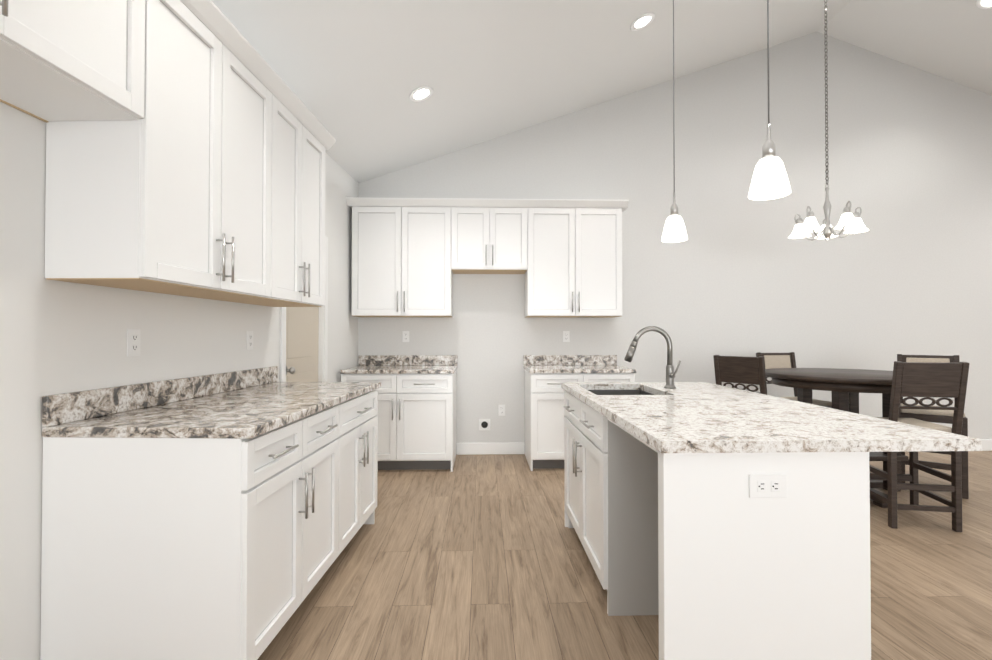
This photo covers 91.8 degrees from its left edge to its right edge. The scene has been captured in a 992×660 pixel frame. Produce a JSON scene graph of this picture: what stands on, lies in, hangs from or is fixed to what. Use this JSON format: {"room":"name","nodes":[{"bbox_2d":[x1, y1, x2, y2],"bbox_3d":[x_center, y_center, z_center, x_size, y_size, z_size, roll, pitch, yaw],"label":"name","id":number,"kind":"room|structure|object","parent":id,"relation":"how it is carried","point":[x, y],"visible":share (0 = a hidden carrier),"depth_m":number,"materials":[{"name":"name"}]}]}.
{"room":"dining room and kitchen","nodes":[
{"label":"dining room and kitchen","id":0,"kind":"room"},
{"bbox_2d":[0,102,358,659],"bbox_3d":[-1.633,-0.451,0.850,0.140,3.400,9.200,0,-1,2],"label":"wall","id":1,"kind":"structure","parent":0,"point":[58,337],"depth_m":1.67,"materials":[{"name":"white paint"}]},
{"bbox_2d":[0,0,144,121],"bbox_3d":[-1.354,-1.016,1.097,0.397,0.604,1.078,0,-1,2],"label":"upper cabinet","id":2,"kind":"object","parent":1,"relation":"attached to","point":[72,60],"visible":1,"depth_m":1.44,"materials":[{"name":"white wood"}]},
{"bbox_2d":[127,329,140,356],"bbox_3d":[-1.522,0.053,2.021,0.007,0.115,0.070,0,-1,2],"label":"electrical outlet","id":3,"kind":"object","parent":1,"relation":"attached to","point":[133,341],"visible":1,"depth_m":2.02,"materials":[{"name":"white plastic"}]},
{"bbox_2d":[42,366,277,425],"bbox_3d":[-1.500,0.285,2.425,0.022,0.105,1.606,0,-1,2],"label":"backsplash","id":4,"kind":"structure","parent":1,"relation":"attached to","point":[72,406],"depth_m":2.03,"materials":[{"name":"stone"}]},
{"bbox_2d":[45,0,280,299],"bbox_3d":[-1.348,-0.739,2.096,0.348,1.135,0.920,0,-1,2],"label":"upper cabinet","id":5,"kind":"object","parent":1,"relation":"attached to","point":[204,177],"depth_m":1.83,"materials":[{"name":"white wood"}]},
{"bbox_2d":[247,331,252,349],"bbox_3d":[-1.494,0.064,2.921,0.007,0.115,0.070,0,-1,2],"label":"electrical outlet","id":6,"kind":"object","parent":1,"relation":"attached to","point":[249,340],"visible":1,"depth_m":2.92,"materials":[{"name":"white plastic"}]},
{"bbox_2d":[220,84,328,306],"bbox_3d":[-1.325,-0.731,2.825,0.348,1.135,0.780,0,-1,2],"label":"upper cabinet","id":7,"kind":"object","parent":1,"relation":"attached to","point":[304,143],"depth_m":2.84,"materials":[{"name":"white wood"}]},
{"bbox_2d":[286,307,318,381],"bbox_3d":[-1.492,0.275,3.714,0.114,2.005,0.672,0,-1,2],"label":"door","id":8,"kind":"structure","parent":1,"relation":"in","point":[302,329],"depth_m":3.74,"materials":[{"name":"beige wood"}]},
{"bbox_2d":[280,236,327,381],"bbox_3d":[-1.536,0.240,3.716,0.156,2.087,0.824,0,-1,2],"label":"door frame","id":9,"kind":"structure","parent":1,"relation":"attached to","point":[323,348],"depth_m":4.06,"materials":[{"name":"white wood"}]},
{"bbox_2d":[211,0,850,182],"bbox_3d":[0.439,-2.244,0.853,6.305,2.295,9.050,0,-1,-2],"label":"ceiling","id":10,"kind":"structure","parent":0,"point":[353,74],"depth_m":3.74,"materials":[{"name":"white paint"}]},
{"bbox_2d":[409,86,432,101],"bbox_3d":[-0.578,-1.823,3.714,0.185,0.070,0.196,0,-1,-2],"label":"recessed light","id":11,"kind":"object","parent":10,"relation":"in","point":[421,93],"visible":0.98,"depth_m":3.71,"materials":[{"name":"white plastic"}]},
{"bbox_2d":[630,13,654,30],"bbox_3d":[1.151,-2.419,3.773,0.185,0.070,0.196,0,-1,-2],"label":"recessed light","id":12,"kind":"object","parent":10,"relation":"in","point":[642,21],"visible":1,"depth_m":3.77,"materials":[{"name":"white plastic"}]},
{"bbox_2d":[661,0,687,242],"bbox_3d":[1.020,-1.462,2.757,0.144,1.897,0.144,0,-1,-2],"label":"pendant light","id":13,"kind":"object","parent":10,"relation":"hanging from","point":[674,229],"visible":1,"depth_m":2.73,"materials":[{"name":"white glass"}]},
{"bbox_2d":[748,0,791,199],"bbox_3d":[1.032,-1.463,1.827,0.144,1.907,0.144,0,-1,-2],"label":"pendant light","id":14,"kind":"object","parent":10,"relation":"hanging from","point":[769,180],"visible":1,"depth_m":1.80,"materials":[{"name":"white glass"}]},
{"bbox_2d":[788,0,868,240],"bbox_3d":[2.679,-1.853,3.875,0.550,2.255,0.536,0,-1,-2],"label":"chandelier","id":15,"kind":"object","parent":10,"relation":"hanging from","point":[850,222],"visible":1,"depth_m":3.87,"materials":[{"name":"white glass"}]},
{"bbox_2d":[257,451,991,659],"bbox_3d":[2.936,1.300,0.886,10.500,0.100,9.050,0,-1,-2],"label":"floor","id":16,"kind":"structure","parent":0,"point":[477,557],"depth_m":2.42,"materials":[{"name":"brown wood"}]},
{"bbox_2d":[40,402,347,659],"bbox_3d":[-1.169,0.816,2.071,0.704,0.896,0.920,0,-1,2],"label":"base cabinet","id":17,"kind":"object","parent":16,"relation":"on","point":[223,516],"depth_m":1.62,"materials":[{"name":"white wood"}]},
{"bbox_2d":[42,382,380,437],"bbox_3d":[-1.150,0.355,2.414,0.723,0.035,1.606,0,-1,2],"label":"countertop","id":18,"kind":"structure","parent":17,"relation":"on","point":[254,410],"depth_m":1.96,"materials":[{"name":"stone"}]},
{"bbox_2d":[348,390,377,542],"bbox_3d":[-1.146,0.825,2.801,0.704,0.896,0.780,0,-1,2],"label":"base cabinet","id":19,"kind":"object","parent":16,"relation":"on","point":[362,420],"depth_m":2.85,"materials":[{"name":"white wood"}]},
{"bbox_2d":[340,355,456,471],"bbox_3d":[-0.903,0.777,4.658,1.022,1.035,0.686,0,-1,-2],"label":"base cabinet","id":20,"kind":"object","parent":16,"relation":"on","point":[416,414],"visible":0.81,"depth_m":4.37,"materials":[{"name":"white wood"}]},
{"bbox_2d":[523,355,636,470],"bbox_3d":[0.790,0.777,4.709,0.984,1.035,0.686,0,-1,-2],"label":"base cabinet","id":21,"kind":"object","parent":16,"relation":"on","point":[546,376],"visible":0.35,"depth_m":4.41,"materials":[{"name":"white wood"}]},
{"bbox_2d":[561,386,870,659],"bbox_3d":[0.769,0.819,2.290,0.668,0.895,1.712,0,-1,-2],"label":"kitchen island","id":22,"kind":"object","parent":16,"relation":"on","point":[691,543],"depth_m":1.44,"materials":[{"name":"wood"}]},
{"bbox_2d":[561,382,824,453],"bbox_3d":[0.700,0.354,2.294,0.485,0.035,1.764,0,-1,-2],"label":"island countertop","id":23,"kind":"structure","parent":22,"relation":"on","point":[674,423],"depth_m":1.63,"materials":[{"name":"white stone"}]},
{"bbox_2d":[624,326,680,388],"bbox_3d":[0.909,0.159,2.811,0.308,0.365,0.115,0,-1,-2],"label":"faucet","id":24,"kind":"object","parent":23,"relation":"on","point":[670,374],"visible":1,"depth_m":2.82,"materials":[{"name":"silver metal"}]},
{"bbox_2d":[749,474,786,497],"bbox_3d":[0.813,0.466,1.435,0.115,0.070,0.007,0,-1,-2],"label":"outlet","id":25,"kind":"object","parent":22,"relation":"attached to","point":[767,485],"visible":1,"depth_m":1.43,"materials":[{"name":"white plastic"}]},
{"bbox_2d":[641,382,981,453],"bbox_3d":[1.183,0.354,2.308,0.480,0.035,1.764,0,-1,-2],"label":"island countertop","id":26,"kind":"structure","parent":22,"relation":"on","point":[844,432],"depth_m":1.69,"materials":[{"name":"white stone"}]},
{"bbox_2d":[585,386,656,393],"bbox_3d":[0.723,0.474,2.780,0.434,0.219,0.574,0,-1,-2],"label":"sink","id":27,"kind":"object","parent":26,"relation":"in","point":[596,389],"depth_m":3.06,"materials":[{"name":"grey metal"}]},
{"bbox_2d":[713,355,766,394],"bbox_3d":[2.158,0.749,4.048,0.501,1.076,0.400,1,-1,-37],"label":"dining chair","id":28,"kind":"object","parent":16,"relation":"on","point":[739,370],"visible":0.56,"depth_m":3.90,"materials":[{"name":"brown wood"}]},
{"bbox_2d":[756,352,831,407],"bbox_3d":[2.779,0.754,4.486,0.400,1.076,0.501,0,-1,-9],"label":"dining chair","id":29,"kind":"object","parent":16,"relation":"on","point":[780,360],"visible":0.23,"depth_m":4.68,"materials":[{"name":"brown wood"}]},
{"bbox_2d":[765,368,907,507],"bbox_3d":[2.816,0.815,3.864,1.200,0.940,1.200,0,-1,-2],"label":"dining table","id":30,"kind":"object","parent":16,"relation":"on","point":[845,387],"visible":0.5,"depth_m":3.63,"materials":[{"name":"brown wood"}]},
{"bbox_2d":[869,361,969,531],"bbox_3d":[2.770,0.739,3.240,0.400,1.076,0.501,0,-1,9],"label":"dining chair","id":31,"kind":"object","parent":16,"relation":"on","point":[928,380],"visible":0.83,"depth_m":3.05,"materials":[{"name":"brown wood"}]},
{"bbox_2d":[897,354,968,498],"bbox_3d":[3.577,0.748,3.962,0.400,1.076,0.501,-1,-1,39],"label":"dining chair","id":32,"kind":"object","parent":16,"relation":"on","point":[940,416],"visible":0.29,"depth_m":3.80,"materials":[{"name":"brown wood"}]},
{"bbox_2d":[358,32,991,442],"bbox_3d":[2.807,-1.174,5.208,10.500,4.950,0.140,0,-1,-2],"label":"wall","id":33,"kind":"structure","parent":0,"point":[736,272],"depth_m":5.14,"materials":[{"name":"paint"}]},
{"bbox_2d":[402,331,408,341],"bbox_3d":[-0.939,0.068,5.007,0.070,0.115,0.007,0,-1,-2],"label":"electrical outlet","id":34,"kind":"object","parent":33,"relation":"attached to","point":[405,336],"visible":1,"depth_m":5.01,"materials":[{"name":"white plastic"}]},
{"bbox_2d":[350,197,461,316],"bbox_3d":[-0.897,-0.706,4.849,1.026,1.135,0.338,0,-1,-2],"label":"upper cabinet","id":35,"kind":"object","parent":33,"relation":"attached to","point":[411,257],"depth_m":4.69,"materials":[{"name":"white wood"}]},
{"bbox_2d":[479,419,489,429],"bbox_3d":[-0.120,0.989,5.019,0.120,0.120,0.012,0,-1,-2],"label":"electrical outlet","id":36,"kind":"object","parent":33,"relation":"attached to","point":[484,424],"visible":1,"depth_m":5.02,"materials":[{"name":"white"}]},
{"bbox_2d":[458,198,529,273],"bbox_3d":[-0.070,-0.934,4.877,0.750,0.680,0.338,0,-1,-2],"label":"upper cabinet","id":37,"kind":"object","parent":33,"relation":"attached to","point":[494,234],"depth_m":4.72,"materials":[{"name":"white wood"}]},
{"bbox_2d":[498,405,504,415],"bbox_3d":[0.060,0.839,5.028,0.070,0.115,0.007,0,-1,-2],"label":"electrical outlet","id":38,"kind":"object","parent":33,"relation":"attached to","point":[501,410],"visible":1,"depth_m":5.03,"materials":[{"name":"white plastic"}]},
{"bbox_2d":[563,331,569,341],"bbox_3d":[0.740,0.069,5.058,0.070,0.115,0.007,0,-1,-2],"label":"electrical outlet","id":39,"kind":"object","parent":33,"relation":"attached to","point":[566,336],"visible":1,"depth_m":5.06,"materials":[{"name":"white plastic"}]},
{"bbox_2d":[518,199,625,316],"bbox_3d":[0.745,-0.706,4.898,1.001,1.135,0.338,0,-1,-2],"label":"upper cabinet","id":40,"kind":"object","parent":33,"relation":"attached to","point":[575,270],"depth_m":4.74,"materials":[{"name":"white wood"}]},
{"bbox_2d":[456,439,991,454],"bbox_3d":[3.672,1.239,5.127,8.170,0.122,0.016,0,-1,-2],"label":"baseboard","id":41,"kind":"structure","parent":33,"relation":"attached to","point":[488,448],"depth_m":5.01,"materials":[{"name":"white wood"}]},
{"bbox_2d":[817,0,991,95],"bbox_3d":[5.887,-2.537,1.020,4.595,1.705,9.050,0,-1,-2],"label":"ceiling","id":42,"kind":"structure","parent":0,"point":[950,40],"depth_m":4.84,"materials":[{"name":"white paint"}]},
{"bbox_2d":[976,0,991,8],"bbox_3d":[4.385,-2.917,4.256,0.185,0.070,0.196,0,-1,-2],"label":"recessed light","id":43,"kind":"object","parent":42,"relation":"in","point":[983,4],"visible":1,"depth_m":4.30,"materials":[{"name":"white plastic"}]}
]}

